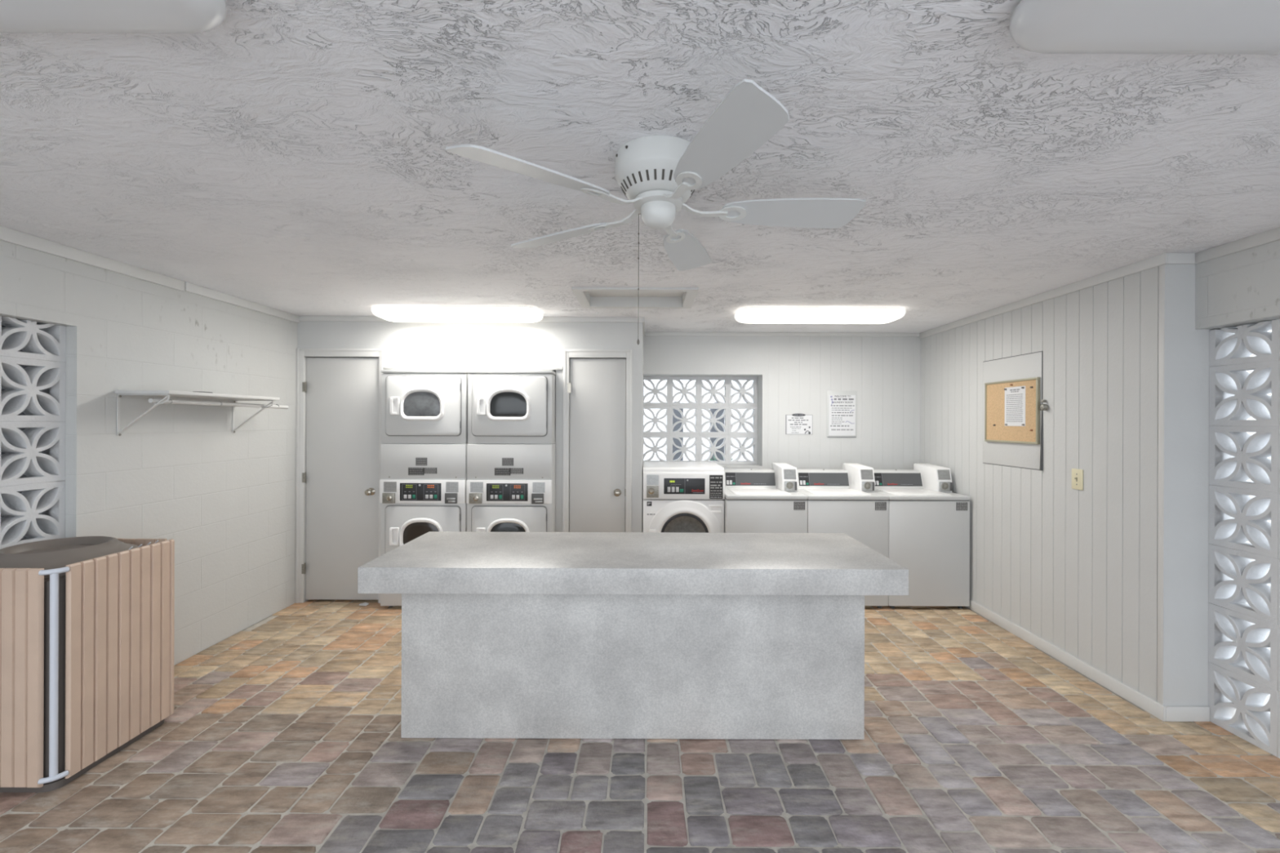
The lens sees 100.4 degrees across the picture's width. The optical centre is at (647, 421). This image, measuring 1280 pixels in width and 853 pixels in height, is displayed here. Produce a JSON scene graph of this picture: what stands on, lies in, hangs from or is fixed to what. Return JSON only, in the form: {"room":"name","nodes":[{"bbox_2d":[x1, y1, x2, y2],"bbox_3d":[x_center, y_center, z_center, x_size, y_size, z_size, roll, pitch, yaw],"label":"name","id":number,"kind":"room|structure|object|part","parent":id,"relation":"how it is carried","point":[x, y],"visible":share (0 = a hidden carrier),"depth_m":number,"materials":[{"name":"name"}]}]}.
{"room":"laundry","nodes":[
{"label":"laundry","id":0,"kind":"room"},
{"bbox_2d":[0,240,297,665],"bbox_3d":[-2.986,0.309,2.475,0.200,2.360,5.650,0,0,0],"label":"wall","id":1,"kind":"structure","parent":0,"point":[225,499],"depth_m":3.31,"materials":[{"name":"white paint"}]},
{"bbox_2d":[0,315,66,549],"bbox_3d":[-2.987,0.503,1.803,0.090,1.971,1.788,0,0,0],"label":"screen","id":2,"kind":"object","parent":1,"relation":"attached to","point":[44,356],"visible":0.46,"depth_m":2.56,"materials":[{"name":"paint"}]},
{"bbox_2d":[0,225,299,323],"bbox_3d":[-2.873,-0.840,2.024,0.017,0.062,4.748,0,0,0],"label":"trim","id":3,"kind":"structure","parent":1,"relation":"attached to","point":[6,234],"depth_m":2.93,"materials":[{"name":"white wood"}]},
{"bbox_2d":[115,390,288,435],"bbox_3d":[-2.736,-0.046,3.420,0.294,0.249,1.090,0,0,0],"label":"wall shelf","id":4,"kind":"object","parent":1,"relation":"attached to","point":[167,393],"visible":1,"depth_m":3.13,"materials":[{"name":"metal"}]},
{"bbox_3d":[-2.678,-0.110,3.420,0.025,0.031,1.090,0,0,0],"label":"hanging rod","id":5,"kind":"part","parent":4,"relation":"part of","materials":[{"name":"white metal"}]},
{"bbox_2d":[297,320,643,602],"bbox_3d":[-1.464,0.315,4.907,2.845,2.360,1.066,0,0,0],"label":"wall","id":6,"kind":"structure","parent":0,"point":[399,340],"depth_m":4.40,"materials":[{"name":"white paint"}]},
{"bbox_2d":[295,348,384,603],"bbox_3d":[-2.528,0.445,4.388,0.713,2.092,0.105,0,0,0],"label":"door","id":7,"kind":"structure","parent":6,"relation":"in","point":[341,477],"depth_m":4.41,"materials":[{"name":"paint"}]},
{"bbox_3d":[-2.277,0.577,4.371,0.062,0.062,0.070,0,0,0],"label":"knob","id":8,"kind":"part","parent":7,"relation":"part of","materials":[{"name":"silver metal"}]},
{"bbox_2d":[298,315,644,336],"bbox_3d":[-1.444,-0.844,4.750,2.841,0.042,0.731,0,0,0],"label":"trim","id":9,"kind":"structure","parent":6,"relation":"attached to","point":[313,318],"depth_m":4.38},
{"bbox_2d":[562,349,631,532],"bbox_3d":[-0.411,0.453,4.388,0.566,2.092,0.105,0,0,0],"label":"door","id":10,"kind":"structure","parent":6,"relation":"in","point":[599,389],"depth_m":4.41,"materials":[{"name":"paint"}]},
{"bbox_3d":[-0.245,0.584,4.371,0.062,0.062,0.070,0,0,0],"label":"knob","id":11,"kind":"part","parent":10,"relation":"part of","materials":[{"name":"silver metal"}]},
{"bbox_2d":[0,0,1279,333],"bbox_3d":[-0.046,-1.010,2.525,6.500,0.300,5.950,0,0,0],"label":"ceiling","id":12,"kind":"structure","parent":0,"point":[288,156],"depth_m":1.68,"materials":[{"name":"paint"}]},
{"bbox_2d":[0,0,226,33],"bbox_3d":[-1.460,-0.826,0.944,1.262,0.079,0.352,0,0,0],"label":"ceiling light","id":13,"kind":"object","parent":12,"relation":"attached to","point":[29,16],"visible":1,"depth_m":1.04,"materials":[{"name":"plastic"}]},
{"bbox_2d":[371,305,542,322],"bbox_3d":[-1.452,-0.826,4.125,1.262,0.079,0.352,0,0,0],"label":"ceiling light","id":14,"kind":"object","parent":12,"relation":"attached to","point":[397,313],"visible":1,"depth_m":3.97,"materials":[{"name":"white plastic"}]},
{"bbox_2d":[571,287,697,308],"bbox_3d":[-0.078,-0.889,3.696,0.810,0.087,0.569,0,0,0],"label":"attic hatch","id":15,"kind":"object","parent":12,"relation":"attached to","point":[588,297],"visible":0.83,"depth_m":3.89,"materials":[{"name":"white wood"}]},
{"bbox_3d":[-0.080,-0.925,3.696,0.694,0.014,0.467,0,0,0],"label":"panel","id":16,"kind":"part","parent":15,"relation":"part of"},
{"bbox_2d":[445,79,866,345],"bbox_3d":[0.089,-0.554,1.735,1.225,0.611,1.272,0,0,0],"label":"ceiling fan","id":17,"kind":"object","parent":12,"relation":"hanging from","point":[656,174],"visible":1,"depth_m":1.62,"materials":[{"name":"white metal"}]},
{"bbox_3d":[-0.306,-0.689,1.472,0.459,0.044,0.144,0,0,-38],"label":"blade","id":18,"kind":"part","parent":17,"relation":"part of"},
{"bbox_3d":[-0.324,-0.689,1.983,0.459,0.044,0.144,0,0,34],"label":"blade","id":19,"kind":"part","parent":17,"relation":"part of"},
{"bbox_3d":[-0.023,-0.463,1.732,0.018,0.428,0.008,0,0,0],"label":"pull chain","id":20,"kind":"part","parent":17,"relation":"part of","materials":[{"name":"grey metal"}]},
{"bbox_3d":[0.156,-0.687,2.158,0.144,0.044,0.459,0,0,16],"label":"blade","id":21,"kind":"part","parent":17,"relation":"part of","materials":[{"name":"white wood"}]},
{"bbox_3d":[0.185,-0.687,1.332,0.144,0.044,0.459,0,0,-20],"label":"blade","id":22,"kind":"part","parent":17,"relation":"part of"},
{"bbox_3d":[0.471,-0.686,1.755,0.459,0.044,0.144,0,0,-2],"label":"blade","id":23,"kind":"part","parent":17,"relation":"part of","materials":[{"name":"white wood"}]},
{"bbox_2d":[734,306,905,324],"bbox_3d":[1.321,-0.816,4.125,1.262,0.079,0.352,0,0,0],"label":"ceiling light","id":24,"kind":"object","parent":12,"relation":"attached to","point":[765,315],"visible":1,"depth_m":3.97,"materials":[{"name":"white plastic"}]},
{"bbox_2d":[1009,0,1279,54],"bbox_3d":[1.377,-0.815,0.994,1.262,0.079,0.352,0,0,0],"label":"ceiling light","id":25,"kind":"object","parent":12,"relation":"attached to","point":[1210,27],"visible":1,"depth_m":1.05,"materials":[{"name":"plastic"}]},
{"bbox_2d":[0,599,1279,852],"bbox_3d":[-0.006,1.507,2.100,6.400,0.017,6.800,0,0,0],"label":"floor","id":26,"kind":"structure","parent":0,"point":[282,734],"depth_m":2.27,"materials":[{"name":"tile"}]},
{"bbox_2d":[0,536,174,792],"bbox_3d":[-2.643,1.021,2.405,0.562,0.938,0.569,0,0,0],"label":"trash can","id":27,"kind":"object","parent":26,"relation":"on","point":[86,623],"visible":1,"depth_m":2.25,"materials":[{"name":"wood"}]},
{"bbox_3d":[-2.396,1.436,2.152,0.031,0.020,0.084,0,0,45],"label":"corner rail","id":28,"kind":"part","parent":27,"relation":"part of","materials":[{"name":"silver metal"}]},
{"bbox_3d":[-2.393,0.603,2.152,0.031,0.020,0.084,0,0,45],"label":"corner rail","id":29,"kind":"part","parent":27,"relation":"part of","materials":[{"name":"silver metal"}]},
{"bbox_3d":[-2.395,1.019,2.153,0.025,0.825,0.025,0,0,0],"label":"corner post","id":30,"kind":"part","parent":27,"relation":"part of","materials":[{"name":"silver metal"}]},
{"bbox_2d":[359,602,368,605],"bbox_3d":[-2.307,1.484,4.344,0.077,0.013,0.042,0,0,13],"label":"paper scrap","id":31,"kind":"object","parent":26,"relation":"on","point":[363,603],"visible":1,"depth_m":4.34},
{"bbox_2d":[379,369,469,607],"bbox_3d":[-1.785,0.539,4.577,0.681,1.908,0.738,0,0,0],"label":"dryer","id":32,"kind":"object","parent":26,"relation":"on","point":[424,445],"visible":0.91,"depth_m":4.24,"materials":[{"name":"metal"}]},
{"bbox_3d":[-2.005,0.910,4.226,0.074,0.142,0.021,0,0,0],"label":"door handle","id":33,"kind":"part","parent":32,"relation":"part of","materials":[{"name":"white plastic"}]},
{"bbox_3d":[-2.002,-0.125,4.226,0.074,0.142,0.021,0,0,0],"label":"door handle","id":34,"kind":"part","parent":32,"relation":"part of","materials":[{"name":"white plastic"}]},
{"bbox_3d":[-1.799,0.557,4.233,0.328,0.140,0.002,0,0,0],"label":"display panel","id":35,"kind":"part","parent":32,"relation":"part of","materials":[{"name":"black plastic"}]},
{"bbox_2d":[416,457,426,462],"bbox_3d":[-1.796,0.317,4.242,0.075,0.051,0.001,0,0,0],"label":"print","id":36,"kind":"object","parent":32,"relation":"on","point":[418,460],"depth_m":4.24},
{"bbox_3d":[-1.785,0.555,4.243,0.677,0.184,0.018,0,0,0],"label":"control panel","id":37,"kind":"part","parent":32,"relation":"part of","materials":[{"name":"white plastic"}]},
{"bbox_3d":[-1.784,0.317,4.247,0.677,0.273,0.007,0,0,0],"label":"service panel","id":38,"kind":"part","parent":32,"relation":"part of","materials":[{"name":"metal"}]},
{"bbox_3d":[-1.786,0.908,4.242,0.592,0.474,0.013,0,0,0],"label":"door","id":39,"kind":"part","parent":32,"relation":"part of","materials":[{"name":"metal"}]},
{"bbox_3d":[-1.782,-0.127,4.242,0.592,0.474,0.013,0,0,0],"label":"door","id":40,"kind":"part","parent":32,"relation":"part of","materials":[{"name":"metal"}]},
{"bbox_2d":[425,469,435,473],"bbox_3d":[-1.723,0.390,4.242,0.087,0.040,0.001,0,0,0],"label":"print","id":41,"kind":"object","parent":32,"relation":"attached to","point":[427,471],"depth_m":4.24},
{"bbox_3d":[-1.549,0.619,4.214,0.068,0.034,0.012,0,0,0],"label":"coin lever","id":42,"kind":"part","parent":32,"relation":"part of","materials":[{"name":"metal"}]},
{"bbox_2d":[466,369,555,532],"bbox_3d":[-1.098,0.542,4.577,0.681,1.908,0.738,0,0,0],"label":"dryer","id":43,"kind":"object","parent":26,"relation":"on","point":[511,446],"visible":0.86,"depth_m":4.24,"materials":[{"name":"metal"}]},
{"bbox_3d":[-1.318,0.912,4.226,0.074,0.142,0.021,0,0,0],"label":"door handle","id":44,"kind":"part","parent":43,"relation":"part of","materials":[{"name":"white plastic"}]},
{"bbox_3d":[-1.315,-0.123,4.226,0.074,0.142,0.021,0,0,0],"label":"door handle","id":45,"kind":"part","parent":43,"relation":"part of","materials":[{"name":"white plastic"}]},
{"bbox_2d":[495,468,509,475],"bbox_3d":[-1.151,0.398,4.242,0.110,0.049,0.001,0,0,0],"label":"print","id":46,"kind":"object","parent":43,"relation":"attached to","point":[498,471],"depth_m":4.24},
{"bbox_3d":[-1.112,0.560,4.233,0.328,0.140,0.002,0,0,0],"label":"display panel","id":47,"kind":"part","parent":43,"relation":"part of","materials":[{"name":"black plastic"}]},
{"bbox_3d":[-1.099,0.911,4.242,0.592,0.474,0.013,0,0,0],"label":"door","id":48,"kind":"part","parent":43,"relation":"part of","materials":[{"name":"metal"}]},
{"bbox_3d":[-1.098,0.558,4.243,0.677,0.184,0.018,0,0,0],"label":"control panel","id":49,"kind":"part","parent":43,"relation":"part of","materials":[{"name":"white plastic"}]},
{"bbox_3d":[-1.097,0.319,4.247,0.677,0.273,0.007,0,0,0],"label":"service panel","id":50,"kind":"part","parent":43,"relation":"part of","materials":[{"name":"metal"}]},
{"bbox_3d":[-1.095,-0.124,4.242,0.592,0.474,0.013,0,0,0],"label":"door","id":51,"kind":"part","parent":43,"relation":"part of","materials":[{"name":"metal"}]},
{"bbox_3d":[-0.862,0.622,4.214,0.068,0.034,0.012,0,0,0],"label":"coin lever","id":52,"kind":"part","parent":43,"relation":"part of","materials":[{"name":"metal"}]},
{"bbox_2d":[357,531,908,739],"bbox_3d":[-0.062,1.067,2.688,2.388,0.862,0.755,0,0,0],"label":"folding table","id":53,"kind":"object","parent":26,"relation":"on","point":[546,635],"depth_m":2.52,"materials":[{"name":"concrete"}]},
{"bbox_2d":[400,593,864,739],"bbox_3d":[-0.067,1.123,2.740,2.188,0.749,0.441,0,0,0],"label":"counter base","id":54,"kind":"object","parent":53,"relation":"attached to","point":[474,665],"depth_m":2.52,"materials":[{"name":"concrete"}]},
{"bbox_2d":[357,531,908,595],"bbox_3d":[-0.061,0.692,2.688,2.388,0.113,0.755,0,0,0],"label":"countertop","id":55,"kind":"structure","parent":53,"relation":"on","point":[433,562],"depth_m":2.36,"materials":[{"name":"concrete"}]},
{"bbox_2d":[643,462,724,533],"bbox_3d":[0.297,0.940,4.676,0.666,1.123,0.722,0,0,0],"label":"washer","id":56,"kind":"object","parent":26,"relation":"on","point":[678,496],"visible":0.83,"depth_m":4.35,"materials":[{"name":"white metal"}]},
{"bbox_3d":[0.306,0.944,4.349,0.612,0.612,0.028,0,0,0],"label":"door","id":57,"kind":"part","parent":56,"relation":"part of","materials":[{"name":"white plastic"}]},
{"bbox_3d":[0.306,0.944,4.353,0.360,0.360,0.016,0,0,0],"label":"door glass","id":58,"kind":"part","parent":56,"relation":"part of","materials":[{"name":"glass"}]},
{"bbox_3d":[0.304,0.526,4.352,0.335,0.128,0.002,0,0,0],"label":"display panel","id":59,"kind":"part","parent":56,"relation":"part of","materials":[{"name":"black plastic"}]},
{"bbox_3d":[0.559,0.715,4.360,0.115,0.067,0.006,0,0,0],"label":"soap drawer","id":60,"kind":"part","parent":56,"relation":"part of","materials":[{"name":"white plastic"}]},
{"bbox_2d":[710,477,721,497],"bbox_3d":[0.563,0.536,4.352,0.093,0.166,0.001,0,0,0],"label":"print","id":61,"kind":"object","parent":56,"relation":"on","point":[715,482],"depth_m":4.35},
{"bbox_2d":[723,462,807,533],"bbox_3d":[0.961,0.940,4.612,0.650,1.128,0.675,0,0,0],"label":"washer","id":62,"kind":"object","parent":26,"relation":"on","point":[756,500],"visible":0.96,"depth_m":4.28,"materials":[{"name":"metal"}]},
{"bbox_3d":[0.918,0.510,4.748,0.440,0.112,0.039,0,0,0],"label":"display panel","id":63,"kind":"part","parent":62,"relation":"part of","materials":[{"name":"grey plastic"}]},
{"bbox_3d":[0.943,0.589,4.494,0.460,0.008,0.360,0,0,0],"label":"lid","id":64,"kind":"part","parent":62,"relation":"part of","materials":[{"name":"white plastic"}]},
{"bbox_2d":[794,502,804,509],"bbox_3d":[1.221,0.674,4.277,0.078,0.059,0.001,0,0,0],"label":"print","id":65,"kind":"object","parent":62,"relation":"attached to","point":[797,505],"depth_m":4.28},
{"bbox_2d":[796,462,888,608],"bbox_3d":[1.613,0.942,4.612,0.650,1.128,0.675,0,0,0],"label":"washer","id":66,"kind":"object","parent":26,"relation":"on","point":[846,500],"visible":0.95,"depth_m":4.28,"materials":[{"name":"metal"}]},
{"bbox_3d":[1.570,0.512,4.748,0.440,0.112,0.039,0,0,0],"label":"display panel","id":67,"kind":"part","parent":66,"relation":"part of","materials":[{"name":"grey plastic"}]},
{"bbox_3d":[1.594,0.591,4.494,0.460,0.008,0.360,0,0,0],"label":"lid","id":68,"kind":"part","parent":66,"relation":"part of","materials":[{"name":"white plastic"}]},
{"bbox_2d":[875,502,885,508],"bbox_3d":[1.873,0.676,4.277,0.078,0.059,0.001,0,0,0],"label":"print","id":69,"kind":"object","parent":66,"relation":"attached to","point":[878,504],"depth_m":4.28},
{"bbox_2d":[873,463,969,608],"bbox_3d":[2.264,0.944,4.612,0.650,1.128,0.675,0,0,0],"label":"washer","id":70,"kind":"object","parent":26,"relation":"on","point":[929,530],"visible":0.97,"depth_m":4.28,"materials":[{"name":"metal"}]},
{"bbox_3d":[2.221,0.515,4.748,0.440,0.112,0.039,0,0,0],"label":"display panel","id":71,"kind":"part","parent":70,"relation":"part of","materials":[{"name":"grey plastic"}]},
{"bbox_3d":[2.246,0.593,4.494,0.460,0.008,0.360,0,0,0],"label":"lid","id":72,"kind":"part","parent":70,"relation":"part of","materials":[{"name":"white plastic"}]},
{"bbox_2d":[956,503,966,510],"bbox_3d":[2.524,0.679,4.277,0.078,0.059,0.001,0,0,0],"label":"print","id":73,"kind":"object","parent":70,"relation":"attached to","point":[959,506],"depth_m":4.28},
{"bbox_2d":[642,335,919,532],"bbox_3d":[1.287,0.325,5.278,2.657,2.360,0.324,0,0,0],"label":"wall","id":74,"kind":"structure","parent":0,"point":[795,375],"depth_m":5.12,"materials":[{"name":"white paint"}]},
{"bbox_2d":[643,376,757,464],"bbox_3d":[0.520,-0.014,5.391,1.170,0.877,0.090,0,0,0],"label":"screen","id":75,"kind":"object","parent":74,"relation":"attached to","point":[727,406],"visible":1,"depth_m":5.34,"materials":[{"name":"paint"}]},
{"bbox_2d":[644,332,919,336],"bbox_3d":[1.292,-0.838,5.109,2.631,0.035,0.013,0,0,0],"label":"trim","id":76,"kind":"structure","parent":74,"relation":"attached to","point":[713,334],"depth_m":5.10,"materials":[{"name":"white paint"}]},
{"bbox_2d":[785,413,813,434],"bbox_3d":[1.457,0.022,5.113,0.258,0.201,0.008,0,0,0],"label":"notice sign","id":77,"kind":"object","parent":74,"relation":"attached to","point":[795,424],"visible":1,"depth_m":5.11,"materials":[{"name":"white paper"}]},
{"bbox_2d":[788,417,808,431],"bbox_3d":[1.448,0.034,5.113,0.193,0.148,0.001,0,0,0],"label":"print","id":78,"kind":"object","parent":77,"relation":"attached to","point":[795,424],"depth_m":5.11,"materials":[{"name":"grey paper"}]},
{"bbox_2d":[826,391,857,437],"bbox_3d":[1.867,-0.072,5.112,0.289,0.446,0.007,0,0,0],"label":"welcome sign","id":79,"kind":"object","parent":74,"relation":"attached to","point":[842,406],"visible":1,"depth_m":5.11,"materials":[{"name":"paper"}]},
{"bbox_2d":[830,404,854,430],"bbox_3d":[1.870,-0.038,5.111,0.230,0.239,0.001,0,0,0],"label":"print","id":80,"kind":"object","parent":79,"relation":"attached to","point":[842,416],"depth_m":5.11,"materials":[{"name":"grey paper"}]},
{"bbox_2d":[834,398,853,399],"bbox_3d":[1.885,-0.215,5.111,0.188,0.016,0.001,0,0,0],"label":"print","id":81,"kind":"object","parent":79,"relation":"attached to","point":[834,398],"depth_m":5.11,"materials":[{"name":"grey paper"}]},
{"bbox_2d":[920,263,1235,717],"bbox_3d":[2.807,0.330,4.069,0.383,2.360,2.743,0,0,0],"label":"wall","id":82,"kind":"structure","parent":0,"point":[1075,570],"depth_m":3.07,"materials":[{"name":"white wood"}]},
{"bbox_2d":[982,351,1048,470],"bbox_3d":[2.599,-0.072,3.814,0.036,0.792,0.681,0,0,0],"label":"access panel","id":83,"kind":"object","parent":82,"relation":"attached to","point":[1030,456],"visible":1,"depth_m":3.78,"materials":[{"name":"metal"}]},
{"bbox_2d":[984,377,1039,444],"bbox_3d":[2.602,-0.073,3.821,0.020,0.447,0.553,0,0,0],"label":"corkboard","id":84,"kind":"object","parent":83,"relation":"attached to","point":[994,392],"visible":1,"depth_m":3.83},
{"bbox_2d":[1004,386,1025,426],"bbox_3d":[2.598,-0.108,3.771,0.001,0.277,0.213,0,0,0],"label":"notice","id":85,"kind":"object","parent":84,"relation":"attached to","point":[1015,397],"visible":1,"depth_m":3.77,"materials":[{"name":"white paper"}]},
{"bbox_2d":[1006,388,1022,422],"bbox_3d":[2.598,-0.114,3.774,0.001,0.230,0.168,0,0,0],"label":"print","id":86,"kind":"object","parent":85,"relation":"attached to","point":[1014,396],"depth_m":3.77,"materials":[{"name":"grey paper"}]},
{"bbox_2d":[1071,468,1083,490],"bbox_3d":[2.607,0.350,3.238,0.018,0.124,0.082,0,0,0],"label":"light switch","id":87,"kind":"object","parent":82,"relation":"attached to","point":[1077,474],"visible":1,"depth_m":3.23,"materials":[{"name":"beige plastic"}]},
{"bbox_2d":[966,599,1209,721],"bbox_3d":[2.716,1.473,3.900,0.234,0.075,2.432,0,0,0],"label":"baseboard","id":88,"kind":"structure","parent":82,"relation":"attached to","point":[1164,713],"depth_m":3.04,"materials":[{"name":"white wood"}]},
{"bbox_2d":[919,226,1279,338],"bbox_3d":[2.690,-0.823,2.383,0.165,0.054,5.466,0,0,0],"label":"trim","id":89,"kind":"structure","parent":82,"relation":"attached to","point":[1273,235],"depth_m":2.88,"materials":[{"name":"white wood"}]},
{"bbox_2d":[1157,264,1164,705],"bbox_3d":[2.614,0.319,2.712,0.004,2.231,0.030,0,0,0],"label":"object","id":90,"kind":"object","parent":82,"relation":"attached to","point":[1162,268],"visible":1,"depth_m":2.71,"materials":[{"name":"white wood"}]},
{"bbox_2d":[1195,240,1279,328],"bbox_3d":[2.883,0.331,1.173,0.231,2.360,3.047,0,0,0],"label":"wall","id":91,"kind":"structure","parent":0,"point":[1242,287],"depth_m":2.50,"materials":[{"name":"white paint"}]},
{"bbox_2d":[1208,319,1279,758],"bbox_3d":[2.883,0.525,1.803,0.090,1.971,1.788,0,0,0],"label":"screen","id":92,"kind":"object","parent":91,"relation":"attached to","point":[1232,682],"visible":1,"depth_m":2.54,"materials":[{"name":"paint"}]},
{"label":"outside","id":93,"kind":"structure","parent":0,"visible":0},
{"bbox_2d":[1245,457,1271,712],"bbox_3d":[-0.006,1.635,2.500,60.000,0.230,55.000,0,0,0],"label":"ground","id":94,"kind":"structure","parent":93,"point":[1267,699],"depth_m":3.90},
{"bbox_2d":[0,324,26,538],"bbox_3d":[-4.450,-0.106,2.000,0.200,3.220,10.000,0,0,0],"label":"wall","id":95,"kind":"structure","parent":94,"relation":"on","point":[2,326],"depth_m":3.70,"materials":[{"name":"grey"}]},
{"bbox_2d":[672,401,683,460],"bbox_3d":[0.458,0.602,8.400,0.248,1.840,0.248,0,0,0],"label":"gate post","id":96,"kind":"object","parent":94,"relation":"on","point":[677,427],"visible":0.16,"depth_m":8.30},
{"bbox_2d":[643,382,752,461],"bbox_3d":[0.999,0.364,11.100,10.000,2.320,0.200,0,0,0],"label":"wall","id":97,"kind":"structure","parent":94,"relation":"on","point":[648,397],"depth_m":11.00,"materials":[{"name":"paint"}]},
{"bbox_2d":[710,401,724,460],"bbox_3d":[1.118,0.604,8.400,0.298,1.840,0.298,0,0,0],"label":"gate post","id":98,"kind":"object","parent":94,"relation":"on","point":[719,414],"visible":0.05,"depth_m":8.30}
]}

